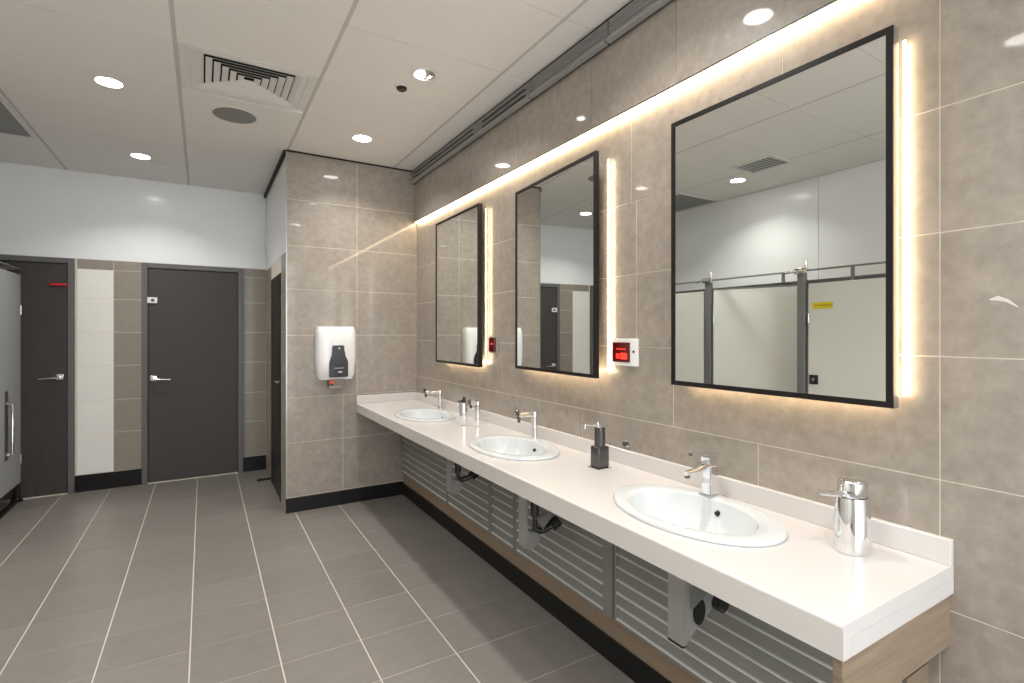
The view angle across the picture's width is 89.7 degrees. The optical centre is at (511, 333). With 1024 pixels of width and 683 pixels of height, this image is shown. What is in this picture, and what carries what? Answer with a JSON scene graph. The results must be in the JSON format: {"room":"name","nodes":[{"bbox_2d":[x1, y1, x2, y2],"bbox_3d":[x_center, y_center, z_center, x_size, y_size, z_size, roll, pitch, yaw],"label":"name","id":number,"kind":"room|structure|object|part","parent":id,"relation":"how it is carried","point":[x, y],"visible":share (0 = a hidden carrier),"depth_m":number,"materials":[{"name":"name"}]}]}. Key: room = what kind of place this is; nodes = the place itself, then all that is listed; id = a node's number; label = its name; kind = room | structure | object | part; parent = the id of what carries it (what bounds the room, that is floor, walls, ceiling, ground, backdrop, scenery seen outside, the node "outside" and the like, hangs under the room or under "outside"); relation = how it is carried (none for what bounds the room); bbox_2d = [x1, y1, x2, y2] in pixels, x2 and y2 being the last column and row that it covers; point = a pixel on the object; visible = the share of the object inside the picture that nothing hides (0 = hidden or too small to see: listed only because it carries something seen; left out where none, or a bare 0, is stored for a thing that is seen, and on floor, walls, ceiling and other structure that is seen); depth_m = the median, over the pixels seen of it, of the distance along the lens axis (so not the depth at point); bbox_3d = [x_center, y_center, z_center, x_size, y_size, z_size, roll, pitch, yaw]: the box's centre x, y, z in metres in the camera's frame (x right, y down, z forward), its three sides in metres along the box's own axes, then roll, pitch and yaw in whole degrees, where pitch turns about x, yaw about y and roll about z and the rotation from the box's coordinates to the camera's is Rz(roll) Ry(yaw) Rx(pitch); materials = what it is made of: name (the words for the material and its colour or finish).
{"room":"public restroom","nodes":[
{"label":"public restroom","id":0,"kind":"room"},
{"bbox_2d":[0,162,265,475],"bbox_3d":[-3.977,-0.015,4.611,3.320,2.870,0.100,0,0,-31],"label":"wall","id":1,"kind":"structure","parent":0,"point":[111,226],"depth_m":4.76,"materials":[{"name":"white paint"}]},
{"bbox_2d":[0,254,74,501],"bbox_3d":[-4.246,0.378,4.346,0.846,2.085,0.079,0,0,-31],"label":"door","id":2,"kind":"structure","parent":1,"relation":"in","point":[47,283],"depth_m":4.49,"materials":[{"name":"brown wood"}]},
{"bbox_3d":[-4.010,0.382,4.477,0.163,0.052,0.061,0,0,-31],"label":"handle","id":3,"kind":"part","parent":2,"relation":"part of","materials":[{"name":"silver metal"}]},
{"bbox_2d":[75,455,265,492],"bbox_3d":[-3.237,1.346,4.989,1.542,0.148,0.013,0,0,-31],"label":"baseboard","id":4,"kind":"structure","parent":1,"relation":"attached to","point":[98,481],"depth_m":4.75,"materials":[{"name":"black tile"}]},
{"bbox_2d":[142,263,242,484],"bbox_3d":[-3.103,0.378,5.031,0.845,2.085,0.079,0,0,-31],"label":"door","id":5,"kind":"structure","parent":1,"relation":"in","point":[192,316],"depth_m":5.03,"materials":[{"name":"grey metal"}]},
{"bbox_3d":[-3.402,-0.314,4.868,0.080,0.057,0.016,0,0,-31],"label":"indicator plate","id":6,"kind":"part","parent":5,"relation":"part of","materials":[{"name":"white plastic"}]},
{"bbox_3d":[-3.337,0.427,4.880,0.163,0.052,0.061,0,0,-31],"label":"handle","id":7,"kind":"part","parent":5,"relation":"part of","materials":[{"name":"silver metal"}]},
{"bbox_2d":[266,156,285,511],"bbox_3d":[-2.156,-0.015,4.745,0.060,2.870,1.544,0,0,-31],"label":"wall","id":8,"kind":"structure","parent":0,"point":[276,197],"depth_m":4.73,"materials":[{"name":"beige tile"}]},
{"bbox_2d":[264,150,285,197],"bbox_3d":[-2.192,-1.433,4.726,0.020,0.035,1.540,0,0,-31],"label":"trim","id":9,"kind":"structure","parent":8,"relation":"attached to","point":[283,154],"depth_m":4.55,"materials":[{"name":"black metal"}]},
{"bbox_2d":[271,273,280,501],"bbox_3d":[-2.131,0.455,4.616,0.028,1.930,0.670,0,0,-31],"label":"door","id":10,"kind":"structure","parent":8,"relation":"in","point":[276,281],"depth_m":4.57,"materials":[{"name":"black metal"}]},
{"bbox_2d":[0,0,631,194],"bbox_3d":[-1.491,-1.500,1.554,4.440,0.100,7.800,0,0,-31],"label":"ceiling","id":11,"kind":"structure","parent":0,"point":[482,52],"depth_m":2.84,"materials":[{"name":"white paint"}]},
{"bbox_2d":[0,95,36,138],"bbox_3d":[-3.424,-1.446,3.048,0.620,0.008,1.430,0,0,-31],"label":"ceiling vent","id":12,"kind":"object","parent":11,"relation":"in","point":[10,122],"visible":1,"depth_m":3.56,"materials":[{"name":"grey metal"}]},
{"bbox_2d":[93,76,124,87],"bbox_3d":[-2.323,-1.448,2.968,0.148,0.005,0.148,0,0,-31],"label":"recessed light","id":13,"kind":"object","parent":11,"relation":"in","point":[103,80],"visible":1,"depth_m":2.96,"materials":[{"name":"white ceramic"}]},
{"bbox_2d":[129,153,151,158],"bbox_3d":[-3.035,-1.448,4.208,0.148,0.005,0.148,0,0,-31],"label":"recessed light","id":14,"kind":"object","parent":11,"relation":"in","point":[136,155],"visible":1,"depth_m":4.21,"materials":[{"name":"white plastic"}]},
{"bbox_2d":[210,106,258,123],"bbox_3d":[-1.841,-1.446,3.417,0.284,0.008,0.284,0,0,-31],"label":"ceiling speaker","id":15,"kind":"object","parent":11,"relation":"attached to","point":[232,114],"visible":1,"depth_m":3.40,"materials":[{"name":"grey metal"}]},
{"bbox_2d":[178,42,318,110],"bbox_3d":[-1.510,-1.512,2.956,0.669,0.136,0.524,0,0,-31],"label":"ceiling vent","id":16,"kind":"object","parent":11,"relation":"in","point":[201,68],"visible":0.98,"depth_m":2.99,"materials":[{"name":"white metal"}]},
{"bbox_3d":[-1.510,-1.455,2.956,0.115,0.014,0.094,0,0,-31],"label":"blade","id":17,"kind":"part","parent":16,"relation":"part of","materials":[{"name":"white metal"}]},
{"bbox_3d":[-1.510,-1.455,2.956,0.194,0.014,0.160,0,0,-31],"label":"blade","id":18,"kind":"part","parent":16,"relation":"part of","materials":[{"name":"white metal"}]},
{"bbox_3d":[-1.510,-1.455,2.956,0.273,0.014,0.225,0,0,-31],"label":"blade","id":19,"kind":"part","parent":16,"relation":"part of","materials":[{"name":"white metal"}]},
{"bbox_3d":[-1.510,-1.455,2.956,0.352,0.014,0.290,0,0,-31],"label":"blade","id":20,"kind":"part","parent":16,"relation":"part of","materials":[{"name":"white metal"}]},
{"bbox_3d":[-1.510,-1.455,2.956,0.431,0.014,0.355,0,0,-31],"label":"blade","id":21,"kind":"part","parent":16,"relation":"part of","materials":[{"name":"white metal"}]},
{"bbox_3d":[-1.510,-1.455,2.956,0.510,0.014,0.420,0,0,-31],"label":"blade","id":22,"kind":"part","parent":16,"relation":"part of","materials":[{"name":"white metal"}]},
{"bbox_2d":[352,134,371,141],"bbox_3d":[-1.113,-1.448,3.821,0.148,0.005,0.148,0,0,-31],"label":"recessed light","id":23,"kind":"object","parent":11,"relation":"in","point":[358,137],"visible":1,"depth_m":3.82,"materials":[{"name":"white ceramic"}]},
{"bbox_2d":[395,84,408,91],"bbox_3d":[-0.649,-1.439,3.027,0.080,0.022,0.080,0,0,-31],"label":"sensor","id":24,"kind":"object","parent":11,"relation":"attached to","point":[400,87],"visible":1,"depth_m":3.01,"materials":[{"name":"black plastic"}]},
{"bbox_2d":[410,67,438,81],"bbox_3d":[-0.489,-1.446,2.878,0.160,0.008,0.160,0,0,-31],"label":"recessed light","id":25,"kind":"object","parent":11,"relation":"in","point":[424,74],"visible":1,"depth_m":2.87,"materials":[{"name":"white metal"}]},
{"bbox_2d":[410,0,672,184],"bbox_3d":[0.694,-1.387,1.931,0.029,0.123,6.199,0,0,-31],"label":"ceiling vent","id":26,"kind":"object","parent":11,"relation":"in","point":[635,12],"visible":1,"depth_m":2.72,"materials":[{"name":"grey metal"}]},
{"bbox_3d":[-0.569,-1.382,4.039,0.029,0.112,1.273,0,0,-31],"label":"ribbed panel","id":27,"kind":"part","parent":26,"relation":"part of","materials":[{"name":"grey metal"}]},
{"bbox_3d":[-0.067,-1.382,3.201,0.029,0.112,0.660,0,0,-31],"label":"ribbed panel","id":28,"kind":"part","parent":26,"relation":"part of","materials":[{"name":"grey metal"}]},
{"bbox_3d":[0.271,-1.382,2.637,0.029,0.112,0.635,0,0,-31],"label":"ribbed panel","id":29,"kind":"part","parent":26,"relation":"part of","materials":[{"name":"grey metal"}]},
{"bbox_3d":[0.751,-1.382,1.837,0.029,0.112,1.210,0,0,-31],"label":"ribbed panel","id":30,"kind":"part","parent":26,"relation":"part of","materials":[{"name":"grey metal"}]},
{"bbox_2d":[0,469,634,682],"bbox_3d":[-1.500,1.470,1.578,4.450,0.100,7.850,0,0,-31],"label":"floor","id":31,"kind":"structure","parent":0,"point":[211,579],"depth_m":2.75,"materials":[{"name":"grey tile"}]},
{"bbox_2d":[0,497,21,518],"bbox_3d":[-3.965,1.409,3.989,0.040,0.022,0.940,0,0,-31],"label":"floor track","id":32,"kind":"object","parent":31,"relation":"on","point":[13,503],"visible":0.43,"depth_m":4.13,"materials":[{"name":"black metal"}]},
{"bbox_2d":[257,477,270,480],"bbox_3d":[-2.395,1.410,4.977,0.130,0.020,0.024,0,0,-31],"label":"door stop","id":33,"kind":"object","parent":31,"relation":"on","point":[268,478],"visible":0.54,"depth_m":4.97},
{"bbox_3d":[-2.981,0.395,2.376,0.090,2.050,0.204,0,0,-31],"label":"post","id":34,"kind":"object","parent":31,"relation":"on","visible":0},
{"bbox_2d":[0,261,20,269],"bbox_3d":[-2.227,-0.547,1.089,0.024,0.014,7.738,0,0,-31],"label":"rail","id":35,"kind":"object","parent":34,"relation":"attached to","point":[1,263],"visible":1,"depth_m":4.16,"materials":[{"name":"metal"}]},
{"bbox_3d":[-3.700,0.395,3.576,0.090,2.050,0.204,0,0,-31],"label":"post","id":36,"kind":"object","parent":31,"relation":"on","visible":0},
{"bbox_2d":[0,269,22,502],"bbox_3d":[-3.951,0.460,4.003,0.091,1.920,0.947,0,0,-33],"label":"door","id":37,"kind":"structure","parent":36,"relation":"attached to","point":[10,282],"depth_m":4.12,"materials":[{"name":"grey laminate"}]},
{"bbox_3d":[-3.998,0.730,4.068,0.004,0.540,0.090,0,0,-31],"label":"handle plate","id":38,"kind":"part","parent":37,"relation":"part of","materials":[{"name":"metal"}]},
{"bbox_3d":[-3.977,0.760,4.081,0.050,0.424,0.024,0,0,-31],"label":"pull handle","id":39,"kind":"part","parent":37,"relation":"part of","materials":[{"name":"silver metal"}]},
{"bbox_2d":[285,151,416,498],"bbox_3d":[-1.269,-0.015,4.404,1.229,2.870,0.060,0,0,-31],"label":"wall","id":40,"kind":"structure","parent":0,"point":[352,228],"depth_m":4.31,"materials":[{"name":"tile"}]},
{"bbox_2d":[286,151,286,498],"bbox_3d":[-1.780,-0.015,4.062,0.008,2.870,0.007,0,0,-31],"label":"trim","id":41,"kind":"structure","parent":40,"relation":"attached to","point":[286,151],"depth_m":4.06,"materials":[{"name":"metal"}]},
{"bbox_2d":[315,327,355,388],"bbox_3d":[-1.429,0.199,4.197,0.312,0.508,0.130,0,0,-31],"label":"wall dispenser","id":42,"kind":"object","parent":40,"relation":"attached to","point":[335,347],"visible":1,"depth_m":4.15,"materials":[{"name":"white plastic"}]},
{"bbox_2d":[328,379,344,388],"bbox_3d":[-1.433,0.412,4.204,0.120,0.082,0.055,0,0,-31],"label":"drip tray","id":43,"kind":"object","parent":42,"relation":"on","point":[336,383],"depth_m":4.18,"materials":[{"name":"plastic"}]},
{"bbox_2d":[286,481,402,513],"bbox_3d":[-1.373,1.363,4.299,0.954,0.115,0.013,0,0,-31],"label":"baseboard","id":44,"kind":"structure","parent":40,"relation":"attached to","point":[297,504],"depth_m":4.27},
{"bbox_2d":[286,149,411,171],"bbox_3d":[-1.334,-1.444,4.326,1.040,0.012,0.008,0,0,-31],"label":"trim","id":45,"kind":"structure","parent":40,"relation":"attached to","point":[286,149],"depth_m":4.30,"materials":[{"name":"black metal"}]},
{"bbox_2d":[404,474,927,682],"bbox_3d":[0.070,1.145,2.957,0.120,0.550,3.800,0,0,-31],"label":"wall","id":46,"kind":"structure","parent":0,"point":[650,656],"depth_m":2.41,"materials":[{"name":"brown laminate"}]},
{"bbox_2d":[402,436,447,503],"bbox_3d":[-0.710,0.945,4.113,0.024,0.560,0.967,0,0,-31],"label":"panel","id":47,"kind":"object","parent":46,"relation":"attached to","point":[427,468],"visible":0.44,"depth_m":4.07,"materials":[{"name":"grey metal"}]},
{"bbox_2d":[448,462,489,533],"bbox_3d":[-0.294,0.945,3.420,0.024,0.560,0.633,0,0,-31],"label":"panel","id":48,"kind":"object","parent":46,"relation":"attached to","point":[473,500],"visible":0.45,"depth_m":3.34,"materials":[{"name":"grey metal"}]},
{"bbox_2d":[446,458,478,494],"bbox_3d":[-0.293,0.865,3.211,0.198,0.260,0.124,0,0,-31],"label":"bracket","id":49,"kind":"object","parent":48,"relation":"attached to","point":[453,486],"visible":0.68,"depth_m":3.18,"materials":[{"name":"grey metal"}]},
{"bbox_3d":[-0.356,0.865,3.210,0.090,0.260,0.062,0,0,-31],"label":"plate","id":50,"kind":"part","parent":49,"relation":"part of","materials":[{"name":"grey metal"}]},
{"bbox_2d":[490,481,514,550],"bbox_3d":[-0.054,0.945,3.019,0.024,0.560,0.286,0,0,-31],"label":"panel","id":51,"kind":"object","parent":46,"relation":"attached to","point":[502,500],"visible":0.55,"depth_m":3.02,"materials":[{"name":"grey metal"}]},
{"bbox_2d":[403,483,671,682],"bbox_3d":[0.012,1.370,2.921,0.015,0.100,3.799,0,0,-31],"label":"baseboard","id":52,"kind":"structure","parent":46,"relation":"attached to","point":[632,666],"depth_m":2.60,"materials":[{"name":"black plastic"}]},
{"bbox_2d":[515,494,613,619],"bbox_3d":[0.229,0.945,2.547,0.024,0.560,0.799,0,0,-31],"label":"panel","id":53,"kind":"object","parent":46,"relation":"attached to","point":[582,561],"visible":0.56,"depth_m":2.42,"materials":[{"name":"grey metal"}]},
{"bbox_2d":[519,496,561,549],"bbox_3d":[0.149,0.881,2.474,0.198,0.293,0.124,0,0,-31],"label":"bracket","id":54,"kind":"object","parent":53,"relation":"attached to","point":[529,538],"visible":0.84,"depth_m":2.44,"materials":[{"name":"grey metal"}]},
{"bbox_3d":[0.086,0.881,2.472,0.090,0.293,0.062,0,0,-31],"label":"plate","id":55,"kind":"part","parent":54,"relation":"part of","materials":[{"name":"grey metal"}]},
{"bbox_2d":[536,511,552,528],"bbox_3d":[0.148,0.887,2.450,0.092,0.082,0.071,0,0,-31],"label":"drain pipe","id":56,"kind":"object","parent":53,"relation":"on","point":[544,520],"depth_m":2.43,"materials":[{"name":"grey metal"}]},
{"bbox_2d":[614,545,901,682],"bbox_3d":[0.709,0.945,1.747,0.024,0.560,1.050,0,0,-31],"label":"panel","id":57,"kind":"object","parent":46,"relation":"attached to","point":[734,645],"visible":0.37,"depth_m":1.76,"materials":[{"name":"grey metal"}]},
{"bbox_2d":[668,572,728,648],"bbox_3d":[0.616,0.867,1.675,0.208,0.264,0.069,0,0,-12],"label":"bracket","id":58,"kind":"object","parent":57,"relation":"attached to","point":[689,605],"visible":0.66,"depth_m":1.65,"materials":[{"name":"grey metal"}]},
{"bbox_3d":[0.529,0.863,1.657,0.010,0.256,0.062,0,0,-31],"label":"plate","id":59,"kind":"part","parent":58,"relation":"part of","materials":[{"name":"grey metal"}]},
{"bbox_3d":[0.630,0.810,1.672,0.140,0.130,0.013,0,0,-31],"label":"hinge arm","id":60,"kind":"part","parent":58,"relation":"part of","materials":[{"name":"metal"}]},
{"bbox_2d":[414,0,1023,682],"bbox_3d":[0.791,-0.015,1.990,0.178,2.870,6.200,0,0,-31],"label":"wall","id":61,"kind":"structure","parent":0,"point":[948,462],"depth_m":1.56,"materials":[{"name":"tile"}]},
{"bbox_2d":[435,203,482,366],"bbox_3d":[-0.383,-0.320,3.758,0.068,1.090,0.765,0,0,-30],"label":"backlit mirror","id":62,"kind":"object","parent":61,"relation":"attached to","point":[459,237],"visible":1,"depth_m":3.69,"materials":[{"name":"black mirror"}]},
{"bbox_3d":[-0.398,-0.320,3.754,0.026,1.090,0.757,0,0,-30],"label":"casing","id":63,"kind":"part","parent":62,"relation":"part of","materials":[{"name":"black metal"}]},
{"bbox_2d":[488,336,498,352],"bbox_3d":[-0.125,0.073,3.382,0.016,0.113,0.124,0,0,-31],"label":"panel","id":64,"kind":"object","parent":61,"relation":"attached to","point":[493,341],"visible":1,"depth_m":3.36,"materials":[{"name":"red plastic"}]},
{"bbox_2d":[515,150,608,378],"bbox_3d":[0.236,-0.317,2.741,0.077,1.050,0.800,0,0,-27],"label":"backlit mirror","id":65,"kind":"object","parent":61,"relation":"attached to","point":[557,215],"visible":1,"depth_m":2.64,"materials":[{"name":"black mirror"}]},
{"bbox_3d":[0.213,-0.317,2.729,0.014,1.050,0.800,0,0,-27],"label":"casing","id":66,"kind":"part","parent":65,"relation":"part of","materials":[{"name":"black metal"}]},
{"bbox_2d":[611,339,638,366],"bbox_3d":[0.505,0.085,2.327,0.020,0.122,0.172,0,0,-31],"label":"panel","id":67,"kind":"object","parent":61,"relation":"attached to","point":[624,352],"visible":1,"depth_m":2.31,"materials":[{"name":"white plastic"}]},
{"bbox_2d":[616,348,626,358],"bbox_3d":[0.495,0.092,2.326,0.002,0.048,0.070,0,0,-31],"label":"indicator light","id":68,"kind":"object","parent":67,"relation":"attached to","point":[621,353],"depth_m":2.32,"materials":[{"name":"red plastic"}]},
{"bbox_2d":[622,440,629,446],"bbox_3d":[0.512,0.497,2.314,0.022,0.032,0.032,0,0,-31],"label":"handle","id":69,"kind":"object","parent":61,"relation":"attached to","point":[626,443],"visible":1,"depth_m":2.31,"materials":[{"name":"silver metal"}]},
{"bbox_2d":[415,0,851,223],"bbox_3d":[0.118,-0.985,2.968,0.026,0.010,3.790,0,0,-31],"label":"led strip","id":70,"kind":"object","parent":61,"relation":"attached to","point":[836,4],"visible":1,"depth_m":2.04,"materials":[{"name":"glowing warm white light diffuser"}]},
{"bbox_2d":[356,392,953,682],"bbox_3d":[-0.094,0.661,2.826,0.534,0.274,3.854,0,0,-31],"label":"countertop","id":71,"kind":"structure","parent":61,"relation":"attached to","point":[882,615],"depth_m":1.38,"materials":[{"name":"white stone"}]},
{"bbox_2d":[395,408,455,421],"bbox_3d":[-0.624,0.650,3.695,0.406,0.148,0.604,0,0,-31],"label":"basin","id":72,"kind":"object","parent":71,"relation":"in","point":[415,414],"visible":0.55,"depth_m":3.83,"materials":[{"name":"white ceramic"}]},
{"bbox_2d":[423,388,442,408],"bbox_3d":[-0.615,0.506,3.992,0.162,0.167,0.042,0,0,-31],"label":"tap","id":73,"kind":"object","parent":71,"relation":"on","point":[439,392],"visible":0.99,"depth_m":4.01,"materials":[{"name":"silver metal"}]},
{"bbox_3d":[-0.609,0.458,3.995,0.133,0.033,0.030,0,0,-31],"label":"spout","id":74,"kind":"part","parent":73,"relation":"part of","materials":[{"name":"silver metal"}]},
{"bbox_2d":[453,419,490,426],"bbox_3d":[-0.268,0.588,3.384,0.160,0.004,0.260,0,0,-31],"label":"deck plate","id":75,"kind":"object","parent":71,"relation":"on","point":[471,422],"visible":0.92,"depth_m":3.35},
{"bbox_2d":[458,397,467,424],"bbox_3d":[-0.314,0.498,3.317,0.058,0.176,0.054,0,0,9],"label":"soap dispenser","id":76,"kind":"object","parent":75,"relation":"on","point":[463,406],"visible":1,"depth_m":3.30,"materials":[{"name":"silver metal"}]},
{"bbox_2d":[467,399,480,420],"bbox_3d":[-0.253,0.511,3.433,0.096,0.150,0.042,0,0,-31],"label":"tap","id":77,"kind":"object","parent":75,"relation":"on","point":[477,404],"visible":1,"depth_m":3.43,"materials":[{"name":"silver metal"}]},
{"bbox_2d":[469,435,559,460],"bbox_3d":[0.004,0.650,2.655,0.406,0.148,0.604,0,0,-31],"label":"basin","id":78,"kind":"object","parent":71,"relation":"in","point":[510,447],"visible":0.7,"depth_m":2.77,"materials":[{"name":"white ceramic"}]},
{"bbox_2d":[515,409,537,438],"bbox_3d":[0.079,0.500,2.811,0.146,0.180,0.042,0,0,-31],"label":"tap","id":79,"kind":"object","parent":71,"relation":"on","point":[533,414],"visible":0.85,"depth_m":2.82,"materials":[{"name":"silver metal"}]},
{"bbox_3d":[0.084,0.447,2.814,0.118,0.033,0.030,0,0,-31],"label":"spout","id":80,"kind":"part","parent":79,"relation":"part of","materials":[{"name":"silver metal"}]},
{"bbox_2d":[583,421,610,470],"bbox_3d":[0.361,0.486,2.239,0.126,0.209,0.072,0,0,-31],"label":"soap dispenser","id":81,"kind":"object","parent":71,"relation":"on","point":[599,450],"visible":1,"depth_m":2.23,"materials":[{"name":"black metal"}]},
{"bbox_3d":[0.338,0.396,2.225,0.070,0.029,0.016,0,0,-31],"label":"spout","id":82,"kind":"part","parent":81,"relation":"part of","materials":[{"name":"silver metal"}]},
{"bbox_3d":[0.383,0.587,2.252,0.076,0.007,0.072,0,0,-31],"label":"plate","id":83,"kind":"part","parent":81,"relation":"part of","materials":[{"name":"silver metal"}]},
{"bbox_2d":[613,484,787,546],"bbox_3d":[0.591,0.650,1.695,0.406,0.148,0.604,0,0,-31],"label":"basin","id":84,"kind":"object","parent":71,"relation":"in","point":[685,512],"visible":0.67,"depth_m":1.75,"materials":[{"name":"white ceramic"}]},
{"bbox_2d":[683,451,721,497],"bbox_3d":[0.666,0.496,1.816,0.160,0.159,0.054,0,0,-31],"label":"tap","id":85,"kind":"object","parent":71,"relation":"on","point":[708,465],"visible":1,"depth_m":1.82,"materials":[{"name":"silver metal"}]},
{"bbox_3d":[0.658,0.473,1.811,0.142,0.039,0.038,0,0,-31],"label":"spout","id":86,"kind":"part","parent":85,"relation":"part of","materials":[{"name":"silver metal"}]},
{"bbox_3d":[0.676,0.425,1.821,0.132,0.018,0.030,0,0,-31],"label":"lever","id":87,"kind":"part","parent":85,"relation":"part of","materials":[{"name":"silver metal"}]},
{"bbox_3d":[0.708,0.574,1.841,0.062,0.004,0.054,0,0,-31],"label":"plate","id":88,"kind":"part","parent":85,"relation":"part of","materials":[{"name":"silver metal"}]},
{"bbox_2d":[817,476,871,555],"bbox_3d":[0.891,0.492,1.385,0.175,0.194,0.084,0,0,-24],"label":"soap dispenser","id":89,"kind":"object","parent":71,"relation":"on","point":[852,531],"visible":1,"depth_m":1.37,"materials":[{"name":"silver metal"}]},
{"bbox_3d":[0.855,0.428,1.371,0.097,0.027,0.020,0,0,-21],"label":"spout","id":90,"kind":"part","parent":89,"relation":"part of","materials":[{"name":"silver metal"}]},
{"bbox_2d":[415,392,952,565],"bbox_3d":[0.127,0.557,2.959,0.018,0.066,3.853,0,0,-31],"label":"backsplash","id":91,"kind":"structure","parent":61,"relation":"attached to","point":[937,548],"depth_m":1.77,"materials":[{"name":"white stone"}]},
{"bbox_2d":[671,25,905,408],"bbox_3d":[0.849,-0.310,1.705,0.069,1.020,0.764,0,0,-31],"label":"backlit mirror","id":92,"kind":"object","parent":61,"relation":"attached to","point":[785,188],"visible":1,"depth_m":1.59,"materials":[{"name":"black mirror"}]},
{"bbox_3d":[0.833,-0.310,1.700,0.026,1.020,0.756,0,0,-31],"label":"casing","id":93,"kind":"part","parent":92,"relation":"part of","materials":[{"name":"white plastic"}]}
]}

